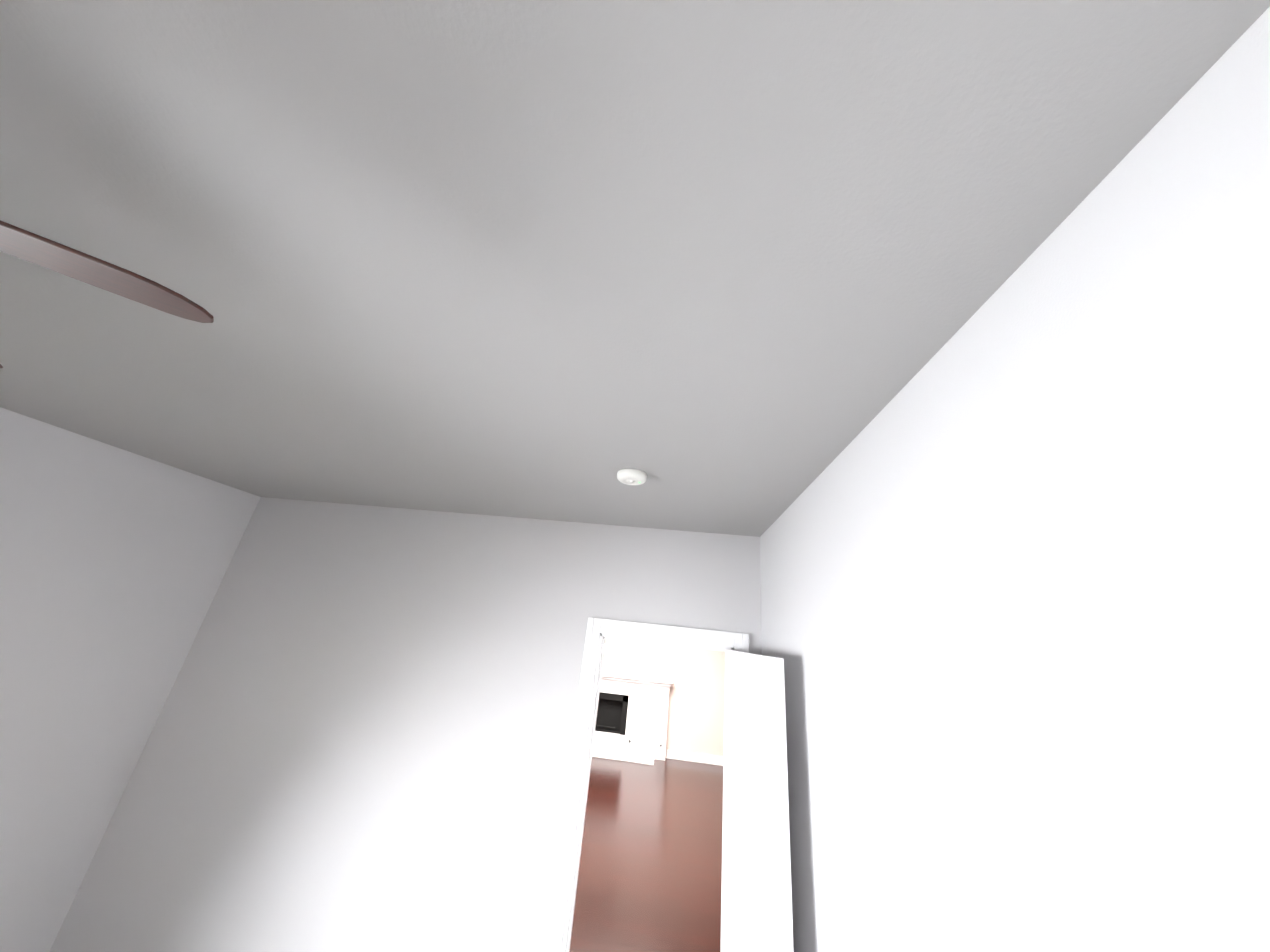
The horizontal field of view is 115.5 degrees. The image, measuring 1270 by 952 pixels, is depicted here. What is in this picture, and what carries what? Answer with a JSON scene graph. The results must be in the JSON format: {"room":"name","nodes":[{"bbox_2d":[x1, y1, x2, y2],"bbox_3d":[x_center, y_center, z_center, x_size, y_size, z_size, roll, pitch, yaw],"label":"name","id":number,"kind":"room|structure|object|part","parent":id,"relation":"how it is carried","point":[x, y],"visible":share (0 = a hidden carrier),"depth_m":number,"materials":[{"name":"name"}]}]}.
{"room":"bedroom","nodes":[
{"label":"bedroom","id":0,"kind":"room"},
{"bbox_2d":[0,407,259,951],"bbox_3d":[-3.280,0.365,-0.075,0.190,2.740,5.940,4,-21,6],"label":"wall","id":1,"kind":"structure","parent":0,"point":[115,562],"depth_m":2.16,"materials":[{"name":"grey paint"}]},
{"bbox_2d":[50,497,761,951],"bbox_3d":[-1.081,1.580,2.419,3.840,2.740,0.120,4,-21,6],"label":"wall","id":2,"kind":"structure","parent":0,"point":[360,737],"depth_m":2.41,"materials":[{"name":"grey paint"}]},
{"bbox_2d":[544,617,748,951],"bbox_3d":[0.099,1.942,2.175,1.000,2.125,0.147,4,-21,6],"label":"door frame","id":3,"kind":"structure","parent":2,"relation":"attached to","point":[596,627],"depth_m":2.32,"materials":[{"name":"white wood"}]},
{"bbox_2d":[720,649,793,951],"bbox_3d":[0.483,1.840,1.682,0.173,2.015,0.811,6,-21,-1],"label":"door leaf","id":4,"kind":"structure","parent":3,"relation":"attached to","point":[756,902],"depth_m":1.73,"materials":[{"name":"white paint"},{"name":"wood"},{"name":"oil rubbed bronze"}]},
{"bbox_2d":[0,0,1269,536],"bbox_3d":[-0.552,-0.785,0.185,5.400,0.120,5.940,4,-21,6],"label":"ceiling","id":5,"kind":"structure","parent":0,"point":[732,266],"depth_m":0.73,"materials":[{"name":"grey paint"}]},
{"bbox_2d":[0,220,213,367],"bbox_3d":[-1.258,-0.456,0.280,1.247,0.560,1.265,4,-21,6],"label":"ceiling fan","id":6,"kind":"object","parent":5,"relation":"hanging from","point":[31,247],"visible":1,"depth_m":0.58,"materials":[{"name":"brown wood"}]},
{"bbox_3d":[-1.363,-0.327,0.675,0.152,0.006,0.480,24,-25,-12],"label":"blade","id":7,"kind":"part","parent":6,"relation":"part of","materials":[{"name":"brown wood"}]},
{"bbox_2d":[617,469,646,484],"bbox_3d":[-0.015,0.011,1.846,0.140,0.040,0.140,4,-21,6],"label":"smoke detector","id":8,"kind":"object","parent":5,"relation":"attached to","point":[631,476],"visible":1,"depth_m":1.81,"materials":[{"name":"white plastic"}]},
{"bbox_2d":[569,757,722,951],"bbox_3d":[-0.054,4.080,4.575,7.400,0.120,5.990,4,-21,6],"label":"floor","id":9,"kind":"structure","parent":0,"point":[650,874],"depth_m":3.96,"materials":[{"name":"brown wood"}]},
{"bbox_2d":[592,671,672,764],"bbox_3d":[-0.544,4.382,7.426,2.420,1.300,0.550,4,-21,6],"label":"fireplace","id":10,"kind":"object","parent":9,"relation":"on","point":[632,719],"visible":0.46,"depth_m":7.48,"materials":[{"name":"white"}]},
{"bbox_2d":[602,639,724,757],"bbox_3d":[0.295,3.890,7.925,7.400,2.740,0.120,4,-21,6],"label":"wall","id":11,"kind":"structure","parent":0,"point":[695,723],"depth_m":7.75,"materials":[{"name":"beige paint"}]},
{"bbox_2d":[666,750,722,765],"bbox_3d":[0.162,5.071,7.388,7.400,0.135,0.016,4,-21,6],"label":"baseboard","id":12,"kind":"structure","parent":11,"relation":"attached to","point":[695,757],"depth_m":7.29,"materials":[{"name":"white wood"}]},
{"bbox_2d":[760,7,1269,951],"bbox_3d":[0.661,1.130,0.802,0.120,2.740,2.970,4,-21,6],"label":"wall","id":13,"kind":"structure","parent":0,"point":[1014,551],"depth_m":0.59,"materials":[{"name":"grey paint"}]}
]}

